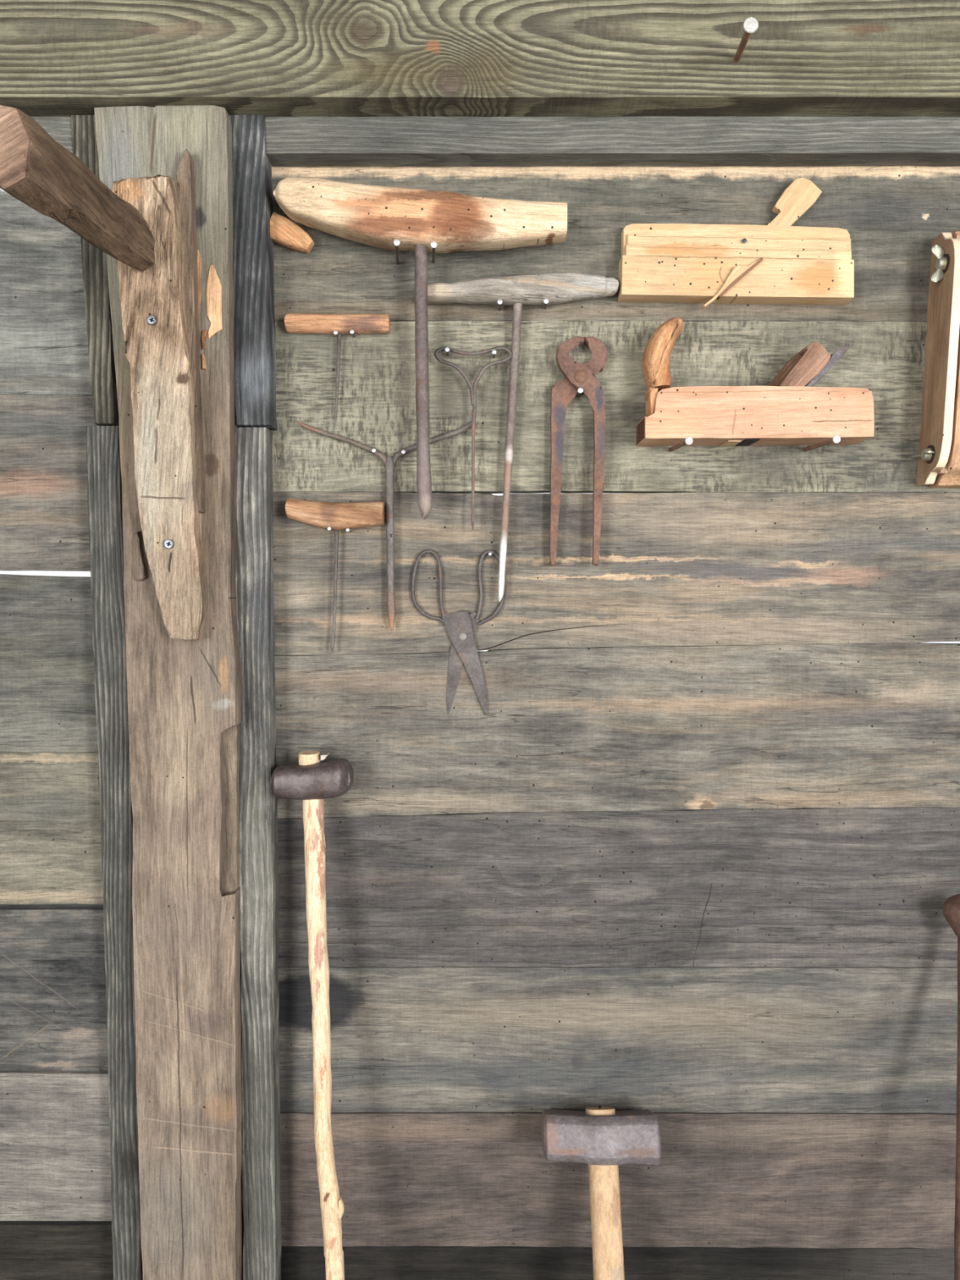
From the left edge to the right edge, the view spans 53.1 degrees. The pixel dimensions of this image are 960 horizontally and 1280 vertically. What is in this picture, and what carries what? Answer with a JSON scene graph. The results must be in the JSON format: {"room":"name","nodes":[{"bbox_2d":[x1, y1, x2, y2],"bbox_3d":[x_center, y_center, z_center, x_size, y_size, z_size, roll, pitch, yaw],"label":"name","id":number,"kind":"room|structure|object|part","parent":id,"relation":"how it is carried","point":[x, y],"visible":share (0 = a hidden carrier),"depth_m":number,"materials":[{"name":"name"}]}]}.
{"room":"farm building","nodes":[
{"label":"farm building","id":0,"kind":"room"},
{"bbox_2d":[0,165,959,1279],"bbox_3d":[0.000,0.211,1.024,5.200,2.379,0.034,0,3,0],"label":"wall","id":1,"kind":"structure","parent":0,"point":[691,860],"depth_m":1.00,"materials":[{"name":"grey wood"}]},
{"bbox_2d":[31,116,73,153],"bbox_3d":[-0.588,-0.513,0.958,0.385,0.069,0.028,0,3,0],"label":"trim","id":2,"kind":"structure","parent":1,"relation":"attached to","point":[60,128],"depth_m":0.94,"materials":[{"name":"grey wood"}]},
{"bbox_2d":[71,115,119,426],"bbox_3d":[-0.383,-0.366,0.963,0.037,0.300,0.032,0,3,0],"label":"trim","id":3,"kind":"structure","parent":1,"relation":"attached to","point":[95,271],"depth_m":0.95,"materials":[{"name":"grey wood"}]},
{"bbox_2d":[85,426,142,1279],"bbox_3d":[-0.373,0.299,0.997,0.042,1.028,0.028,0,3,0],"label":"trim","id":4,"kind":"structure","parent":1,"relation":"attached to","point":[104,491],"depth_m":0.98,"materials":[{"name":"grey wood"}]},
{"bbox_2d":[93,105,244,1279],"bbox_3d":[-0.306,0.138,0.998,0.129,1.312,0.100,0,3,0],"label":"timber post","id":5,"kind":"object","parent":1,"relation":"attached to","point":[184,696],"visible":0.8,"depth_m":0.96,"materials":[{"name":"brown wood"}]},
{"bbox_2d":[0,105,207,639],"bbox_3d":[-0.307,-0.227,0.788,0.080,0.467,0.291,0,3,0],"label":"wooden bracket","id":6,"kind":"object","parent":5,"relation":"attached to","point":[148,224],"visible":1,"depth_m":0.90,"materials":[{"name":"brown wood"}]},
{"bbox_2d":[229,115,276,430],"bbox_3d":[-0.227,-0.365,0.963,0.037,0.302,0.032,0,3,0],"label":"trim","id":7,"kind":"structure","parent":1,"relation":"attached to","point":[253,261],"depth_m":0.95,"materials":[{"name":"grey wood"}]},
{"bbox_2d":[235,426,281,1279],"bbox_3d":[-0.229,0.300,0.997,0.036,1.027,0.028,0,3,0],"label":"trim","id":8,"kind":"structure","parent":1,"relation":"attached to","point":[258,806],"depth_m":0.98,"materials":[{"name":"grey wood"}]},
{"bbox_2d":[270,211,314,253],"bbox_3d":[-0.192,-0.412,0.970,0.048,0.037,0.018,0,3,0],"label":"stub","id":9,"kind":"object","parent":1,"relation":"attached to","point":[284,232],"visible":0.99,"depth_m":0.96,"materials":[{"name":"brown wood"}]},
{"bbox_2d":[350,329,355,337],"bbox_3d":[-0.129,-0.310,0.977,0.004,0.004,0.026,0,3,0],"label":"nail","id":10,"kind":"object","parent":1,"relation":"attached to","point":[352,331],"visible":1,"depth_m":0.96,"materials":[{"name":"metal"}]},
{"bbox_2d":[393,239,399,264],"bbox_3d":[-0.081,-0.382,0.953,0.006,0.006,0.069,0,3,-3],"label":"nail","id":11,"kind":"object","parent":1,"relation":"attached to","point":[396,242],"visible":1,"depth_m":0.93,"materials":[{"name":"metal"}]},
{"bbox_2d":[430,241,436,263],"bbox_3d":[-0.045,-0.382,0.953,0.006,0.009,0.067,0,3,-1],"label":"nail","id":12,"kind":"object","parent":1,"relation":"attached to","point":[433,244],"visible":1,"depth_m":0.93,"materials":[{"name":"metal"}]},
{"bbox_2d":[273,177,567,519],"bbox_3d":[-0.058,-0.285,0.953,0.286,0.332,0.045,0,3,0],"label":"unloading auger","id":13,"kind":"object","parent":12,"relation":"hanging from","point":[373,215],"visible":0.98,"depth_m":0.93,"materials":[{"name":"brown wood"}]},
{"bbox_3d":[-0.058,-0.418,0.947,0.286,0.066,0.045,0,3,0],"label":"handle","id":14,"kind":"part","parent":13,"relation":"part of","materials":[{"name":"brown wood"}]},
{"bbox_2d":[444,346,449,355],"bbox_3d":[-0.033,-0.291,0.976,0.005,0.005,0.031,0,3,0],"label":"nail","id":15,"kind":"object","parent":1,"relation":"attached to","point":[446,349],"visible":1,"depth_m":0.96,"materials":[{"name":"metal"}]},
{"bbox_2d":[434,346,511,530],"bbox_3d":[-0.007,-0.204,0.973,0.079,0.185,0.004,0,3,0],"label":"spike","id":16,"kind":"object","parent":15,"relation":"hanging from","point":[473,388],"visible":1,"depth_m":0.97,"materials":[{"name":"metal"}]},
{"bbox_3d":[-0.007,-0.262,0.970,0.079,0.068,0.004,0,3,0],"label":"handle","id":17,"kind":"part","parent":16,"relation":"part of","materials":[{"name":"metal"}]},
{"bbox_2d":[0,0,959,116],"bbox_3d":[0.007,-0.665,0.949,1.564,0.302,0.100,0,3,0],"label":"header beam","id":18,"kind":"structure","parent":1,"relation":"attached to","point":[59,58],"depth_m":0.91,"materials":[{"name":"brown wood"}]},
{"bbox_2d":[733,17,758,62],"bbox_3d":[0.239,-0.544,0.877,0.014,0.014,0.063,0,3,0],"label":"nail","id":19,"kind":"object","parent":18,"relation":"attached to","point":[750,24],"visible":1,"depth_m":0.86,"materials":[{"name":"metal"}]},
{"bbox_2d":[492,349,496,358],"bbox_3d":[0.014,-0.289,0.976,0.005,0.005,0.031,0,3,0],"label":"nail","id":20,"kind":"object","parent":1,"relation":"attached to","point":[494,352],"visible":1,"depth_m":0.96,"materials":[{"name":"metal"}]},
{"bbox_2d":[497,299,502,311],"bbox_3d":[0.020,-0.337,0.972,0.005,0.005,0.035,0,3,0],"label":"nail","id":21,"kind":"object","parent":1,"relation":"attached to","point":[500,301],"visible":1,"depth_m":0.95,"materials":[{"name":"metal"}]},
{"bbox_2d":[543,298,548,309],"bbox_3d":[0.066,-0.338,0.972,0.005,0.005,0.035,0,3,0],"label":"nail","id":22,"kind":"object","parent":1,"relation":"attached to","point":[545,300],"visible":1,"depth_m":0.95,"materials":[{"name":"metal"}]},
{"bbox_2d":[427,271,618,602],"bbox_3d":[0.037,-0.204,0.976,0.203,0.332,0.027,0,3,0],"label":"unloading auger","id":23,"kind":"object","parent":22,"relation":"hanging from","point":[517,291],"visible":0.91,"depth_m":0.96,"materials":[{"name":"wood"},{"name":"iron"}]},
{"bbox_3d":[0.037,-0.354,0.969,0.203,0.032,0.027,0,3,0],"label":"handle","id":24,"kind":"part","parent":23,"relation":"part of","materials":[{"name":"grey wood"}]},
{"bbox_2d":[576,387,582,397],"bbox_3d":[0.100,-0.250,0.976,0.006,0.006,0.035,0,3,0],"label":"nail","id":25,"kind":"object","parent":1,"relation":"attached to","point":[580,389],"visible":1,"depth_m":0.96,"materials":[{"name":"metal"}]},
{"bbox_2d":[549,336,607,565],"bbox_3d":[0.101,-0.192,0.977,0.057,0.232,0.021,0,3,0],"label":"pincers","id":26,"kind":"object","parent":25,"relation":"hanging from","point":[576,375],"visible":1,"depth_m":0.97,"materials":[{"name":"brown metal"}]},
{"bbox_2d":[264,115,959,166],"bbox_3d":[0.294,-0.513,0.958,1.016,0.068,0.028,0,3,0],"label":"wooden plank","id":27,"kind":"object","parent":1,"relation":"attached to","point":[405,140],"depth_m":0.94,"materials":[{"name":"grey wood"}]},
{"bbox_2d":[668,436,693,452],"bbox_3d":[0.198,-0.192,0.951,0.008,0.010,0.090,0,3,0],"label":"nail","id":28,"kind":"object","parent":1,"relation":"attached to","point":[688,440],"visible":1,"depth_m":0.93,"materials":[{"name":"metal"}]},
{"bbox_2d":[617,177,853,309],"bbox_3d":[0.258,-0.398,0.965,0.233,0.133,0.030,0,3,0],"label":"plane","id":29,"kind":"object","parent":1,"relation":"attached to","point":[780,262],"visible":1,"depth_m":0.96,"materials":[{"name":"brown wood"}]},
{"bbox_2d":[635,317,874,446],"bbox_3d":[0.273,-0.259,0.961,0.225,0.123,0.051,0,3,0],"label":"plane","id":30,"kind":"object","parent":1,"relation":"attached to","point":[788,411],"visible":0.99,"depth_m":0.94,"materials":[{"name":"brown wood"}]},
{"bbox_2d":[802,435,840,452],"bbox_3d":[0.335,-0.192,0.949,0.008,0.009,0.095,0,3,0],"label":"nail","id":31,"kind":"object","parent":1,"relation":"attached to","point":[836,439],"visible":1,"depth_m":0.93,"materials":[{"name":"metal"}]},
{"bbox_2d":[910,231,959,488],"bbox_3d":[0.474,-0.282,0.961,0.071,0.254,0.054,0,3,0],"label":"plane","id":32,"kind":"object","parent":1,"relation":"attached to","point":[939,454],"visible":1,"depth_m":0.95,"materials":[{"name":"brown wood"}]},
{"bbox_2d":[925,444,934,463],"bbox_3d":[0.451,-0.186,0.962,0.002,0.018,0.018,0,3,0],"label":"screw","id":33,"kind":"object","parent":32,"relation":"in","point":[930,449],"depth_m":0.96,"materials":[{"name":"silver metal"}]},
{"bbox_2d":[942,253,950,273],"bbox_3d":[0.460,-0.372,0.949,0.002,0.018,0.018,0,3,0],"label":"washer","id":34,"kind":"object","parent":32,"relation":"in","point":[946,257],"depth_m":0.94,"materials":[{"name":"silver metal"}]},
{"bbox_3d":[0.010,-0.089,0.993,0.003,0.003,0.017,0,3,0],"label":"nail","id":35,"kind":"object","parent":1,"relation":"attached to","visible":0},
{"bbox_2d":[410,549,506,715],"bbox_3d":[-0.022,-0.007,0.996,0.099,0.172,0.007,0,3,0],"label":"scissors","id":36,"kind":"object","parent":35,"relation":"hanging from","point":[461,626],"visible":1,"depth_m":0.99,"materials":[{"name":"metal"}]},
{"bbox_3d":[-0.017,0.025,1.000,0.036,0.108,0.003,0,3,0],"label":"blade","id":37,"kind":"part","parent":36,"relation":"part of","materials":[{"name":"metal"}]},
{"bbox_3d":[-0.016,0.024,0.997,0.047,0.109,0.003,0,3,0],"label":"blade","id":38,"kind":"part","parent":36,"relation":"part of","materials":[{"name":"metal"}]},
{"bbox_3d":[-0.107,-0.193,0.984,0.004,0.004,0.024,0,3,0],"label":"nail","id":39,"kind":"object","parent":1,"relation":"attached to","visible":0},
{"bbox_2d":[296,420,471,631],"bbox_3d":[-0.096,-0.117,0.985,0.184,0.216,0.010,0,3,0],"label":"iron","id":40,"kind":"object","parent":39,"relation":"hanging from","point":[389,463],"visible":0.98,"depth_m":0.98,"materials":[{"name":"grey metal"}]},
{"bbox_3d":[-0.139,-0.200,0.983,0.097,0.049,0.007,0,3,0],"label":"arm","id":41,"kind":"part","parent":40,"relation":"part of","materials":[{"name":"metal"}]},
{"bbox_3d":[-0.049,-0.201,0.983,0.089,0.048,0.007,0,3,0],"label":"arm","id":42,"kind":"part","parent":40,"relation":"part of","materials":[{"name":"metal"}]},
{"bbox_3d":[-0.145,-0.310,0.977,0.004,0.004,0.026,0,3,0],"label":"nail","id":43,"kind":"object","parent":1,"relation":"attached to","visible":0},
{"bbox_2d":[284,313,390,422],"bbox_3d":[-0.144,-0.276,0.975,0.105,0.109,0.019,0,3,0],"label":"gimlet","id":44,"kind":"object","parent":43,"relation":"hanging from","point":[295,323],"visible":1,"depth_m":0.96,"materials":[{"name":"brown wood"}]},
{"bbox_3d":[-0.144,-0.320,0.973,0.105,0.020,0.019,0,3,0],"label":"handle","id":45,"kind":"part","parent":44,"relation":"part of","materials":[{"name":"brown wood"}]},
{"bbox_3d":[-0.153,-0.113,0.985,0.004,0.004,0.029,0,3,0],"label":"nail","id":46,"kind":"object","parent":1,"relation":"attached to","visible":0},
{"bbox_2d":[284,497,384,652],"bbox_3d":[-0.147,-0.066,0.983,0.098,0.158,0.026,0,3,0],"label":"gimlet","id":47,"kind":"object","parent":46,"relation":"hanging from","point":[339,516],"visible":1,"depth_m":0.97,"materials":[{"name":"brown wood"}]},
{"bbox_3d":[-0.147,-0.128,0.980,0.098,0.033,0.026,0,3,0],"label":"handle","id":48,"kind":"part","parent":47,"relation":"part of","materials":[{"name":"brown wood"}]},
{"bbox_3d":[0.000,1.527,-0.527,6.000,0.100,3.600,0,3,0],"label":"floor","id":49,"kind":"structure","parent":0,"visible":0},
{"bbox_2d":[270,750,353,1279],"bbox_3d":[-0.162,0.763,0.899,0.082,1.289,0.265,0,3,-4],"label":"sledgehammer","id":50,"kind":"object","parent":49,"relation":"on","point":[313,780],"visible":1,"depth_m":0.95,"materials":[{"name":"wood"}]},
{"bbox_3d":[-0.140,0.763,0.895,0.036,1.289,0.256,-1,3,-13],"label":"handle","id":51,"kind":"part","parent":50,"relation":"part of","materials":[{"name":"beige wood"}]},
{"bbox_2d":[541,1105,661,1279],"bbox_3d":[0.123,0.951,0.845,0.118,0.924,0.383,0,3,0],"label":"sledgehammer","id":52,"kind":"object","parent":49,"relation":"on","point":[604,1139],"visible":1,"depth_m":0.96,"materials":[{"name":"metal"}]},
{"bbox_3d":[0.133,0.951,0.840,0.031,0.924,0.374,0,3,-3],"label":"handle","id":53,"kind":"part","parent":52,"relation":"part of","materials":[{"name":"brown wood"}]},
{"bbox_2d":[942,893,959,1279],"bbox_3d":[0.433,0.838,0.875,0.040,1.141,0.339,1,3,25],"label":"bar","id":54,"kind":"object","parent":49,"relation":"on","point":[951,907],"visible":1,"depth_m":0.94,"materials":[{"name":"brown wood"}]},
{"bbox_3d":[0.496,0.283,0.984,0.040,0.043,0.040,0,3,0],"label":"knob","id":55,"kind":"part","parent":54,"relation":"part of","materials":[{"name":"brown wood"}]}
]}

